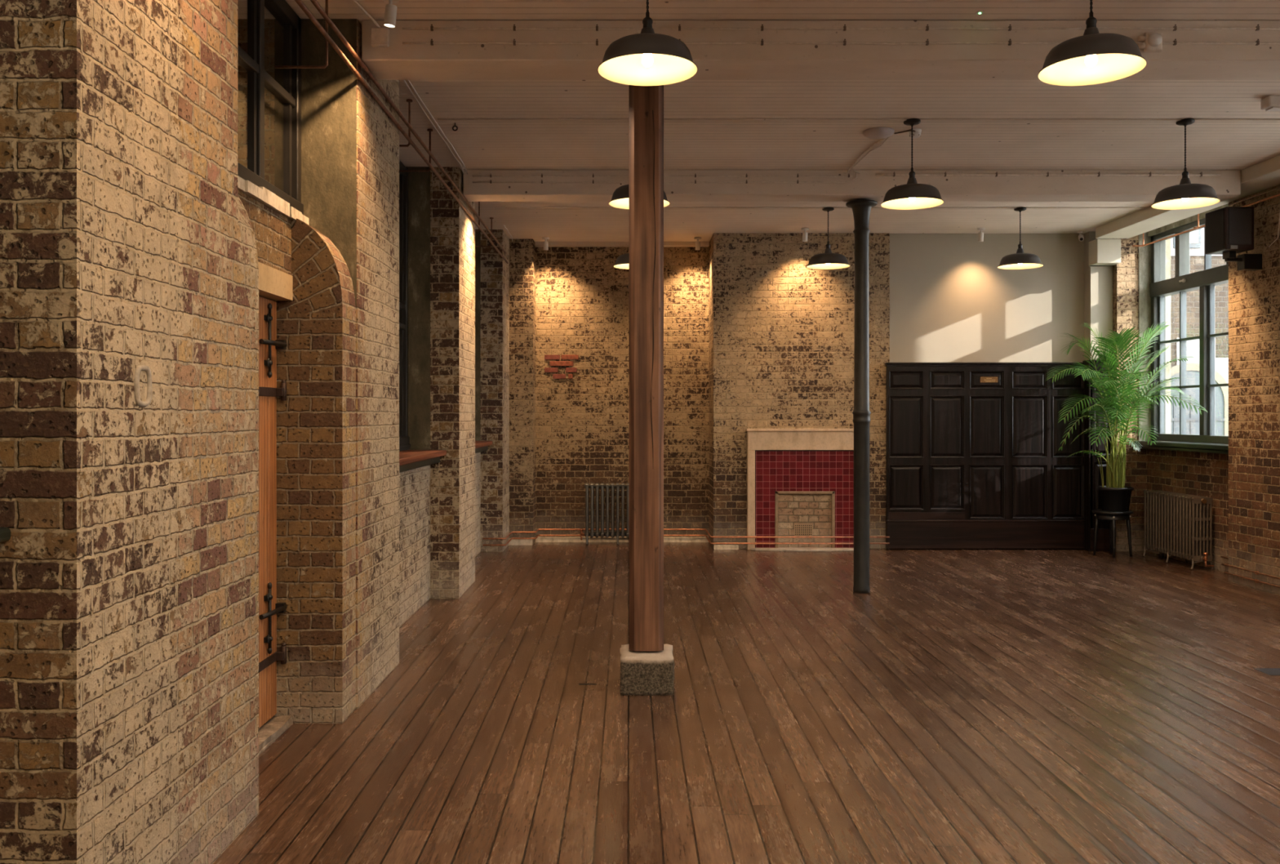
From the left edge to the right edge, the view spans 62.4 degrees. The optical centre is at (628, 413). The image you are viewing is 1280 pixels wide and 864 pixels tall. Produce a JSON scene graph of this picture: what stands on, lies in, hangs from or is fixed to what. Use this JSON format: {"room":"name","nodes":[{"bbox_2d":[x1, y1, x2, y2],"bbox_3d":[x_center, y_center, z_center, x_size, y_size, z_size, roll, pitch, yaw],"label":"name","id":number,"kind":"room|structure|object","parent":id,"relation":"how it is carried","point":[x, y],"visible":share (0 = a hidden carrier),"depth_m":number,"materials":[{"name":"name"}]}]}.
{"room":"empty event hall","nodes":[
{"label":"empty event hall","id":0,"kind":"room"},
{"bbox_2d":[0,0,509,863],"bbox_3d":[-1.835,-0.255,4.900,0.930,3.510,15.800,0,0,0],"label":"wall","id":1,"kind":"structure","parent":0,"point":[131,235],"depth_m":3.39,"materials":[{"name":"brick"}]},
{"bbox_2d":[133,364,151,407],"bbox_3d":[-1.385,-0.080,3.011,0.016,0.121,0.097,0,0,0],"label":"ring","id":2,"kind":"object","parent":1,"relation":"attached to","point":[140,367],"depth_m":3.00,"materials":[{"name":"beige metal"}]},
{"bbox_2d":[237,0,303,214],"bbox_3d":[-1.685,-1.480,4.556,0.090,1.050,1.608,0,0,0],"label":"window","id":3,"kind":"structure","parent":1,"relation":"in","point":[253,61],"depth_m":5.00,"materials":[{"name":"grey paint"}]},
{"bbox_2d":[258,295,287,728],"bbox_3d":[-1.698,0.453,4.544,0.094,1.995,1.148,0,0,0],"label":"door","id":4,"kind":"structure","parent":1,"relation":"in","point":[268,607],"depth_m":4.95,"materials":[{"name":"brown wood"}]},
{"bbox_2d":[258,715,293,755],"bbox_3d":[-1.673,1.476,4.545,0.105,0.047,1.159,0,0,0],"label":"trim","id":5,"kind":"structure","parent":1,"relation":"attached to","point":[270,731],"depth_m":4.91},
{"bbox_2d":[294,0,508,263],"bbox_3d":[-1.362,-1.705,6.700,0.022,0.022,10.400,0,0,0],"label":"pipe","id":6,"kind":"object","parent":1,"relation":"attached to","point":[300,2],"visible":1,"depth_m":5.76,"materials":[{"name":"orange metal"}]},
{"bbox_2d":[310,0,506,253],"bbox_3d":[-1.350,-1.772,6.550,0.022,0.022,10.100,0,0,0],"label":"pipe","id":7,"kind":"object","parent":1,"relation":"attached to","point":[317,5],"visible":1,"depth_m":5.94,"materials":[{"name":"orange metal"}]},
{"bbox_2d":[399,160,446,472],"bbox_3d":[-1.669,-0.799,7.468,0.382,2.382,2.231,0,0,0],"label":"window","id":8,"kind":"structure","parent":1,"relation":"in","point":[409,460],"depth_m":8.46,"materials":[{"name":"grey paint"}]},
{"bbox_2d":[475,440,492,453],"bbox_3d":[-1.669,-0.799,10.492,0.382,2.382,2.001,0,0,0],"label":"window sill","id":9,"kind":"structure","parent":1,"relation":"in","point":[480,446],"depth_m":10.89,"materials":[{"name":"red paint"}]},
{"bbox_2d":[213,542,1279,863],"bbox_3d":[1.750,1.575,4.900,8.700,0.150,15.800,0,0,0],"label":"floor","id":10,"kind":"structure","parent":0,"point":[970,706],"depth_m":5.14,"materials":[{"name":"brown wood"}]},
{"bbox_2d":[578,683,596,684],"bbox_3d":[-0.225,1.499,5.861,0.100,0.002,0.022,0,0,0],"label":"floor slot","id":11,"kind":"object","parent":10,"relation":"on","point":[579,683],"visible":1,"depth_m":5.86,"materials":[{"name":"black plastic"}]},
{"bbox_2d":[579,482,629,544],"bbox_3d":[-0.124,1.152,12.204,0.876,0.700,0.220,0,0,0],"label":"radiator","id":12,"kind":"object","parent":10,"relation":"on","point":[587,486],"visible":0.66,"depth_m":12.11,"materials":[{"name":"grey metal"}]},
{"bbox_2d":[628,84,663,650],"bbox_3d":[0.098,-0.256,5.828,0.191,3.088,0.194,0,0,0],"label":"timber post","id":13,"kind":"object","parent":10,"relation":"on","point":[646,103],"visible":1,"depth_m":5.74,"materials":[{"name":"brown wood"}]},
{"bbox_2d":[620,644,675,695],"bbox_3d":[0.104,1.394,5.793,0.302,0.212,0.345,0,0,0],"label":"stone plinth","id":14,"kind":"object","parent":10,"relation":"on","point":[643,673],"visible":0.9,"depth_m":5.63,"materials":[{"name":"stone"}]},
{"bbox_2d":[746,428,853,551],"bbox_3d":[1.948,0.830,11.620,1.289,1.340,0.221,0,0,0],"label":"fireplace","id":15,"kind":"object","parent":10,"relation":"on","point":[800,482],"visible":0.87,"depth_m":11.68,"materials":[{"name":"tile"}]},
{"bbox_2d":[794,524,812,535],"bbox_3d":[1.937,1.283,11.694,0.202,0.131,0.012,0,0,0],"label":"vent","id":16,"kind":"object","parent":15,"relation":"attached to","point":[799,529],"depth_m":11.69,"materials":[{"name":"beige metal"}]},
{"bbox_2d":[845,198,877,593],"bbox_3d":[1.965,-0.151,8.900,0.260,3.302,0.260,0,0,0],"label":"column","id":17,"kind":"structure","parent":10,"relation":"on","point":[861,208],"depth_m":8.85,"materials":[{"name":"black metal"}]},
{"bbox_2d":[1091,508,1133,557],"bbox_3d":[5.120,1.259,11.170,0.406,0.482,0.406,0,0,0],"label":"stool","id":18,"kind":"object","parent":10,"relation":"on","point":[1112,516],"visible":0.98,"depth_m":11.10,"materials":[{"name":"black metal"}]},
{"bbox_2d":[1097,485,1133,511],"bbox_3d":[5.150,0.894,11.170,0.352,0.248,0.352,0,0,0],"label":"pot","id":19,"kind":"object","parent":18,"relation":"on","point":[1112,499],"visible":0.95,"depth_m":11.05,"materials":[{"name":"plastic"}]},
{"bbox_2d":[1045,320,1207,488],"bbox_3d":[4.935,-0.082,10.772,1.346,1.802,1.296,0,0,0],"label":"areca palm","id":20,"kind":"object","parent":19,"relation":"in","point":[1116,471],"visible":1,"depth_m":10.94,"materials":[{"name":"green plant"}]},
{"bbox_2d":[1142,489,1213,569],"bbox_3d":[5.516,1.152,10.601,0.220,0.700,1.058,0,0,0],"label":"radiator","id":21,"kind":"object","parent":10,"relation":"on","point":[1180,525],"visible":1,"depth_m":10.40,"materials":[{"name":"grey metal"}]},
{"bbox_2d":[1253,667,1279,675],"bbox_3d":[3.770,1.498,6.140,0.180,0.003,0.160,0,0,0],"label":"floor plate","id":22,"kind":"object","parent":10,"relation":"on","point":[1270,671],"visible":1,"depth_m":6.16,"materials":[{"name":"black metal"}]},
{"bbox_2d":[237,0,1279,241],"bbox_3d":[1.750,-2.110,4.900,8.700,0.200,15.800,0,0,0],"label":"ceiling","id":23,"kind":"structure","parent":0,"point":[479,145],"depth_m":7.38,"materials":[{"name":"white paint"}]},
{"bbox_2d":[274,0,328,68],"bbox_3d":[-1.510,-1.806,4.900,0.260,0.404,0.039,0,0,0],"label":"hanger","id":24,"kind":"object","parent":23,"relation":"hanging from","point":[326,64],"visible":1,"depth_m":4.89,"materials":[{"name":"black metal"}]},
{"bbox_2d":[352,0,380,27],"bbox_3d":[-1.341,-1.982,5.034,0.032,0.052,0.678,0,0,12],"label":"cable","id":25,"kind":"object","parent":23,"relation":"attached to","point":[357,4],"visible":1,"depth_m":5.25,"materials":[{"name":"white plastic"}]},
{"bbox_2d":[382,0,399,27],"bbox_3d":[-1.145,-1.937,5.080,0.082,0.145,0.082,0,0,0],"label":"ceiling spotlight","id":26,"kind":"object","parent":23,"relation":"attached to","point":[390,14],"visible":1,"depth_m":5.06,"materials":[{"name":"white metal"}]},
{"bbox_2d":[399,98,412,146],"bbox_3d":[-1.500,-1.858,6.750,0.240,0.299,0.039,0,0,0],"label":"hanger","id":27,"kind":"object","parent":23,"relation":"hanging from","point":[409,100],"visible":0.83,"depth_m":6.75,"materials":[{"name":"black metal"}]},
{"bbox_2d":[399,128,432,171],"bbox_3d":[-1.500,-1.858,7.450,0.240,0.299,0.039,0,0,0],"label":"hanger","id":28,"kind":"object","parent":23,"relation":"hanging from","point":[429,130],"visible":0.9,"depth_m":7.45,"materials":[{"name":"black metal"}]},
{"bbox_2d":[403,80,464,173],"bbox_3d":[-1.350,-1.987,7.205,0.018,0.041,2.911,0,0,0],"label":"cable","id":29,"kind":"object","parent":23,"relation":"attached to","point":[405,82],"visible":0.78,"depth_m":7.29,"materials":[{"name":"white plastic"}]},
{"bbox_2d":[407,80,467,173],"bbox_3d":[-1.321,-1.987,7.205,0.018,0.041,2.911,0,0,0],"label":"cable","id":30,"kind":"object","parent":23,"relation":"attached to","point":[409,82],"visible":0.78,"depth_m":7.25,"materials":[{"name":"white plastic"}]},
{"bbox_2d":[452,122,457,131],"bbox_3d":[-1.212,-1.977,7.260,0.080,0.064,0.010,0,0,0],"label":"ceiling hook","id":31,"kind":"object","parent":23,"relation":"hanging from","point":[456,126],"visible":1,"depth_m":7.26,"materials":[{"name":"metal"}]},
{"bbox_2d":[475,201,479,231],"bbox_3d":[-1.500,-1.858,9.900,0.240,0.299,0.039,0,0,0],"label":"hanger","id":32,"kind":"object","parent":23,"relation":"hanging from","point":[478,202],"visible":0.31,"depth_m":9.89,"materials":[{"name":"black metal"}]},
{"bbox_2d":[475,217,493,246],"bbox_3d":[-1.500,-1.858,10.800,0.240,0.299,0.039,0,0,0],"label":"hanger","id":33,"kind":"object","parent":23,"relation":"hanging from","point":[491,218],"visible":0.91,"depth_m":10.79,"materials":[{"name":"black metal"}]},
{"bbox_2d":[542,236,549,249],"bbox_3d":[-0.942,-1.937,12.020,0.082,0.145,0.082,0,0,0],"label":"ceiling spotlight","id":34,"kind":"object","parent":23,"relation":"attached to","point":[545,243],"visible":1,"depth_m":12.00,"materials":[{"name":"white metal"}]},
{"bbox_2d":[613,253,629,269],"bbox_3d":[0.062,-1.721,10.290,0.419,0.566,0.419,0,0,0],"label":"pendant lamp","id":35,"kind":"object","parent":23,"relation":"hanging from","point":[622,261],"visible":0.15,"depth_m":10.18,"materials":[{"name":"black metal"}]},
{"bbox_2d":[608,184,670,208],"bbox_3d":[0.074,-1.721,7.220,0.419,0.566,0.419,0,0,0],"label":"pendant lamp","id":36,"kind":"object","parent":23,"relation":"hanging from","point":[620,199],"visible":0.22,"depth_m":7.17,"materials":[{"name":"black metal"}]},
{"bbox_2d":[597,0,697,85],"bbox_3d":[0.080,-1.721,4.420,0.419,0.566,0.419,0,0,0],"label":"pendant lamp","id":37,"kind":"object","parent":23,"relation":"hanging from","point":[646,58],"visible":1,"depth_m":4.50,"materials":[{"name":"black metal"}]},
{"bbox_2d":[693,236,701,249],"bbox_3d":[0.789,-1.937,12.020,0.082,0.145,0.082,0,0,0],"label":"ceiling spotlight","id":38,"kind":"object","parent":23,"relation":"attached to","point":[697,243],"visible":1,"depth_m":12.00,"materials":[{"name":"white metal"}]},
{"bbox_2d":[801,227,808,241],"bbox_3d":[1.910,-1.937,11.420,0.082,0.144,0.082,0,0,0],"label":"ceiling spotlight","id":39,"kind":"object","parent":23,"relation":"attached to","point":[804,233],"visible":1,"depth_m":11.40,"materials":[{"name":"white metal"}]},
{"bbox_2d":[494,207,1146,208],"bbox_3d":[1.865,-2.005,10.290,6.330,0.009,0.070,0,0,0],"label":"batten","id":40,"kind":"object","parent":23,"relation":"attached to","point":[495,207],"visible":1,"depth_m":10.29,"materials":[{"name":"white wood"}]},
{"bbox_2d":[361,20,1279,79],"bbox_3d":[1.837,-1.905,5.540,6.395,0.207,0.320,0,0,0],"label":"ceiling beam","id":41,"kind":"structure","parent":23,"relation":"attached to","point":[397,61],"depth_m":5.38,"materials":[{"name":"white paint"}]},
{"bbox_2d":[370,27,389,47],"bbox_3d":[-1.262,-1.912,5.363,0.090,0.090,0.035,0,0,0],"label":"junction box","id":42,"kind":"object","parent":41,"relation":"attached to","point":[380,37],"visible":1,"depth_m":5.34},
{"bbox_2d":[402,23,1279,31],"bbox_3d":[1.925,-1.966,5.372,6.150,0.029,0.020,0,0,0],"label":"cable conduit","id":43,"kind":"object","parent":41,"relation":"attached to","point":[679,28],"visible":0.91,"depth_m":5.37,"materials":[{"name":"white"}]},
{"bbox_2d":[402,38,1279,44],"bbox_3d":[1.925,-1.893,5.372,6.150,0.029,0.020,0,0,0],"label":"cable conduit","id":44,"kind":"object","parent":41,"relation":"attached to","point":[431,42],"visible":0.86,"depth_m":5.37,"materials":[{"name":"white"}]},
{"bbox_2d":[1137,31,1162,52],"bbox_3d":[2.649,-1.889,5.351,0.116,0.098,0.053,0,0,0],"label":"sensor","id":45,"kind":"object","parent":41,"relation":"attached to","point":[1153,41],"visible":0.99,"depth_m":5.35,"materials":[{"name":"white plastic"}]},
{"bbox_2d":[806,207,849,269],"bbox_3d":[1.946,-1.721,10.290,0.419,0.566,0.419,0,0,0],"label":"pendant lamp","id":46,"kind":"object","parent":23,"relation":"hanging from","point":[828,260],"visible":1,"depth_m":10.21,"materials":[{"name":"black metal"}]},
{"bbox_2d":[462,169,1240,201],"bbox_3d":[1.837,-1.905,8.820,6.395,0.207,0.280,0,0,0],"label":"ceiling beam","id":47,"kind":"structure","parent":23,"relation":"attached to","point":[868,185],"depth_m":8.68,"materials":[{"name":"white paint"}]},
{"bbox_2d":[472,173,852,177],"bbox_3d":[0.280,-1.960,8.672,3.120,0.029,0.020,0,0,0],"label":"cable conduit","id":48,"kind":"object","parent":47,"relation":"attached to","point":[491,175],"visible":0.84,"depth_m":8.67,"materials":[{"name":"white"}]},
{"bbox_2d":[472,171,857,183],"bbox_3d":[0.298,-1.946,8.666,3.156,0.102,0.033,0,0,0],"label":"cable conduit","id":49,"kind":"object","parent":47,"relation":"attached to","point":[490,181],"visible":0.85,"depth_m":8.67,"materials":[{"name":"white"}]},
{"bbox_2d":[875,171,1221,176],"bbox_3d":[3.445,-1.970,8.668,2.830,0.037,0.028,0,0,0],"label":"cable conduit","id":50,"kind":"object","parent":47,"relation":"attached to","point":[1099,174],"visible":1,"depth_m":8.66,"materials":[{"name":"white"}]},
{"bbox_2d":[437,118,1279,122],"bbox_3d":[1.865,-2.005,7.220,6.330,0.009,0.070,0,0,0],"label":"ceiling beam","id":51,"kind":"structure","parent":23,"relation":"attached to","point":[440,120],"depth_m":7.20,"materials":[{"name":"white paint"}]},
{"bbox_2d":[847,137,885,173],"bbox_3d":[1.819,-1.989,8.110,0.052,0.040,1.108,0,0,-4],"label":"cable","id":52,"kind":"object","parent":23,"relation":"attached to","point":[879,140],"visible":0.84,"depth_m":8.09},
{"bbox_2d":[850,137,888,173],"bbox_3d":[1.859,-1.988,8.134,0.086,0.038,1.068,0,0,0],"label":"cable","id":53,"kind":"object","parent":23,"relation":"attached to","point":[851,168],"visible":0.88,"depth_m":8.16,"materials":[{"name":"white plastic"}]},
{"bbox_2d":[862,126,894,138],"bbox_3d":[1.777,-1.987,7.500,0.216,0.044,0.216,0,0,0],"label":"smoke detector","id":54,"kind":"object","parent":23,"relation":"attached to","point":[882,132],"visible":1,"depth_m":7.44,"materials":[{"name":"grey plastic"}]},
{"bbox_2d":[893,128,915,133],"bbox_3d":[1.947,-1.987,7.457,0.145,0.021,0.098,0,0,41],"label":"cable","id":55,"kind":"object","parent":23,"relation":"attached to","point":[909,130],"visible":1,"depth_m":7.41,"materials":[{"name":"brown plastic"}]},
{"bbox_2d":[880,118,943,209],"bbox_3d":[1.939,-1.721,7.220,0.419,0.566,0.419,0,0,0],"label":"pendant lamp","id":56,"kind":"object","parent":23,"relation":"hanging from","point":[910,195],"visible":1,"depth_m":7.19,"materials":[{"name":"black metal"}]},
{"bbox_2d":[908,128,921,137],"bbox_3d":[2.027,-1.983,7.470,0.090,0.052,0.090,0,0,0],"label":"smoke detector","id":57,"kind":"object","parent":23,"relation":"attached to","point":[917,134],"visible":0.9,"depth_m":7.44,"materials":[{"name":"white plastic"}]},
{"bbox_2d":[975,10,984,14],"bbox_3d":[1.757,-2.006,5.280,0.040,0.009,0.040,0,0,0],"label":"recessed light","id":58,"kind":"object","parent":23,"relation":"in","point":[978,12],"visible":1,"depth_m":5.28,"materials":[{"name":"white plastic"}]},
{"bbox_2d":[977,227,985,241],"bbox_3d":[3.812,-1.937,11.420,0.082,0.144,0.082,0,0,0],"label":"ceiling spotlight","id":59,"kind":"object","parent":23,"relation":"attached to","point":[980,237],"visible":1,"depth_m":11.40,"materials":[{"name":"white metal"}]},
{"bbox_2d":[997,207,1043,269],"bbox_3d":[3.817,-1.721,10.290,0.419,0.566,0.419,0,0,0],"label":"pendant lamp","id":60,"kind":"object","parent":23,"relation":"hanging from","point":[1020,260],"visible":1,"depth_m":10.23,"materials":[{"name":"black metal"}]},
{"bbox_2d":[1077,231,1084,240],"bbox_3d":[4.964,-1.951,11.597,0.062,0.116,0.108,0,0,17],"label":"security camera","id":61,"kind":"object","parent":23,"relation":"attached to","point":[1081,237],"visible":1,"depth_m":11.58,"materials":[{"name":"white plastic"}]},
{"bbox_2d":[1037,0,1146,85],"bbox_3d":[1.937,-1.721,4.420,0.419,0.566,0.419,0,0,0],"label":"pendant lamp","id":62,"kind":"object","parent":23,"relation":"hanging from","point":[1093,57],"visible":1,"depth_m":4.43,"materials":[{"name":"black metal"}]},
{"bbox_2d":[1132,233,1143,246],"bbox_3d":[5.457,-1.901,11.290,0.135,0.214,0.039,0,0,0],"label":"hanger","id":63,"kind":"object","parent":23,"relation":"hanging from","point":[1143,233],"visible":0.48,"depth_m":11.29,"materials":[{"name":"orange metal"}]},
{"bbox_2d":[1151,118,1220,209],"bbox_3d":[3.807,-1.721,7.220,0.419,0.566,0.419,0,0,0],"label":"pendant lamp","id":64,"kind":"object","parent":23,"relation":"hanging from","point":[1184,195],"visible":1,"depth_m":7.19,"materials":[{"name":"black metal"}]},
{"bbox_2d":[1095,154,1279,238],"bbox_3d":[5.220,-1.952,4.250,0.360,0.114,14.300,0,0,0],"label":"boxed beam","id":65,"kind":"structure","parent":23,"relation":"attached to","point":[1264,175],"depth_m":10.05,"materials":[{"name":"beige paint"}]},
{"bbox_2d":[1193,213,1199,228],"bbox_3d":[5.492,-1.901,10.200,0.065,0.214,0.039,0,0,0],"label":"hanger","id":66,"kind":"object","parent":23,"relation":"hanging from","point":[1197,214],"visible":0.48,"depth_m":10.19,"materials":[{"name":"orange metal"}]},
{"bbox_2d":[1260,95,1279,111],"bbox_3d":[4.216,-1.972,6.700,0.360,0.078,0.100,0,0,0],"label":"fitting","id":67,"kind":"object","parent":23,"relation":"attached to","point":[1269,103],"visible":1,"depth_m":6.66,"materials":[{"name":"white plastic"}]},
{"bbox_2d":[1266,106,1279,111],"bbox_3d":[4.216,-1.938,6.700,0.300,0.009,0.076,0,0,0],"label":"diffuser","id":68,"kind":"object","parent":67,"relation":"attached to","point":[1268,108],"depth_m":6.69,"materials":[{"name":"white plastic"}]},
{"bbox_2d":[509,231,1111,548],"bbox_3d":[1.970,-0.255,12.210,6.740,3.510,1.180,0,0,0],"label":"wall","id":69,"kind":"structure","parent":0,"point":[755,336],"depth_m":11.75,"materials":[{"name":"beige brick"}]},
{"bbox_2d":[544,354,578,378],"bbox_3d":[-0.787,-0.556,12.418,0.399,0.281,0.024,0,0,0],"label":"brick patch","id":70,"kind":"object","parent":69,"relation":"attached to","point":[546,356],"visible":1,"depth_m":12.41,"materials":[{"name":"red brick"}]},
{"bbox_2d":[534,241,709,246],"bbox_3d":[-0.075,-1.987,12.360,2.030,0.044,0.120,0,0,0],"label":"trim","id":71,"kind":"structure","parent":69,"relation":"attached to","point":[536,243],"depth_m":12.30,"materials":[{"name":"white wood"}]},
{"bbox_2d":[508,536,738,549],"bbox_3d":[-0.075,1.460,12.065,2.590,0.080,0.730,0,0,0],"label":"trim","id":72,"kind":"structure","parent":69,"relation":"attached to","point":[540,539],"depth_m":12.37,"materials":[{"name":"white stone"}]},
{"bbox_2d":[482,534,889,546],"bbox_3d":[0.645,1.422,11.918,4.450,0.025,0.932,0,0,0],"label":"pipe","id":73,"kind":"object","parent":69,"relation":"attached to","point":[537,535],"visible":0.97,"depth_m":12.08,"materials":[{"name":"orange metal"}]},
{"bbox_2d":[482,528,889,539],"bbox_3d":[0.645,1.352,11.918,4.450,0.025,0.932,0,0,0],"label":"pipe","id":74,"kind":"object","parent":69,"relation":"attached to","point":[536,531],"visible":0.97,"depth_m":11.60,"materials":[{"name":"orange metal"}]},
{"bbox_2d":[884,362,1084,549],"bbox_3d":[3.981,0.465,11.693,2.273,2.070,0.095,0,0,0],"label":"panelling","id":75,"kind":"object","parent":69,"relation":"attached to","point":[975,460],"visible":0.88,"depth_m":11.68,"materials":[{"name":"black wood"}]},
{"bbox_2d":[1082,359,1115,551],"bbox_3d":[5.171,0.453,11.605,0.282,2.095,0.180,0,0,0],"label":"wall panelling","id":76,"kind":"object","parent":69,"relation":"attached to","point":[1092,474],"visible":0.35,"depth_m":11.53,"materials":[{"name":"black wood"}]},
{"bbox_2d":[1088,266,1112,359],"bbox_3d":[5.189,-0.070,11.600,0.242,3.100,0.039,0,0,0],"label":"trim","id":77,"kind":"structure","parent":69,"relation":"attached to","point":[1100,277],"depth_m":11.58,"materials":[{"name":"beige paint"}]},
{"bbox_2d":[1088,238,1120,265],"bbox_3d":[5.189,-1.761,11.508,0.258,0.262,0.215,0,0,0],"label":"bracket","id":78,"kind":"object","parent":69,"relation":"attached to","point":[1102,251],"visible":1,"depth_m":11.40,"materials":[{"name":"beige paint"}]},
{"bbox_2d":[1111,184,1279,595],"bbox_3d":[5.610,-0.255,4.900,0.580,3.510,15.800,0,0,0],"label":"wall","id":79,"kind":"structure","parent":0,"point":[1243,483],"depth_m":9.30,"materials":[{"name":"brick"}]},
{"bbox_2d":[1134,217,1228,453],"bbox_3d":[5.655,-0.790,10.479,0.310,2.320,2.018,0,0,0],"label":"window","id":80,"kind":"structure","parent":79,"relation":"in","point":[1206,280],"depth_m":10.91,"materials":[{"name":"green paint"}]},
{"bbox_2d":[1141,193,1279,246],"bbox_3d":[5.427,-1.800,9.154,0.182,0.018,4.309,0,0,0],"label":"pipe","id":81,"kind":"object","parent":79,"relation":"attached to","point":[1278,194],"visible":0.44,"depth_m":10.26,"materials":[{"name":"orange metal"}]},
{"bbox_2d":[1204,206,1262,270],"bbox_3d":[5.185,-1.485,8.997,0.394,0.510,0.312,0,0,-3],"label":"wall speaker","id":82,"kind":"object","parent":79,"relation":"attached to","point":[1228,230],"visible":1,"depth_m":8.89,"materials":[{"name":"black plastic"}]},
{"bbox_2d":[1228,208,1251,244],"bbox_3d":[5.123,-1.573,8.846,0.200,0.305,0.009,0,0,-3],"label":"grille","id":83,"kind":"object","parent":82,"relation":"attached to","point":[1239,219],"depth_m":8.84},
{"bbox_2d":[1221,555,1279,579],"bbox_3d":[5.487,1.352,8.000,0.282,0.025,4.000,0,0,0],"label":"pipe","id":84,"kind":"object","parent":79,"relation":"attached to","point":[1224,557],"visible":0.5,"depth_m":9.09,"materials":[{"name":"orange metal"}]},
{"bbox_2d":[1221,563,1279,587],"bbox_3d":[5.487,1.422,8.000,0.282,0.025,4.000,0,0,0],"label":"pipe","id":85,"kind":"object","parent":79,"relation":"attached to","point":[1226,572],"visible":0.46,"depth_m":9.06,"materials":[{"name":"orange metal"}]},
{"bbox_2d":[1229,186,1279,205],"bbox_3d":[5.345,-1.860,8.190,0.018,0.018,2.380,0,0,0],"label":"pipe","id":86,"kind":"object","parent":79,"relation":"attached to","point":[1278,187],"visible":1,"depth_m":8.99,"materials":[{"name":"orange metal"}]},
{"bbox_2d":[1268,213,1279,247],"bbox_3d":[5.349,-1.643,8.723,0.019,0.494,0.258,0,0,10],"label":"cable","id":87,"kind":"object","parent":79,"relation":"attached to","point":[1279,213],"visible":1,"depth_m":8.69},
{"label":"outside","id":88,"kind":"structure","parent":0,"visible":0},
{"bbox_3d":[10.000,1.900,10.000,100.000,0.200,100.000,0,0,0],"label":"ground","id":89,"kind":"structure","parent":88,"visible":0},
{"bbox_2d":[1170,227,1228,444],"bbox_3d":[10.075,-1.850,15.170,7.850,7.300,0.460,0,0,0],"label":"neighbouring wing","id":90,"kind":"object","parent":89,"relation":"on","point":[1196,237],"visible":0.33,"depth_m":14.98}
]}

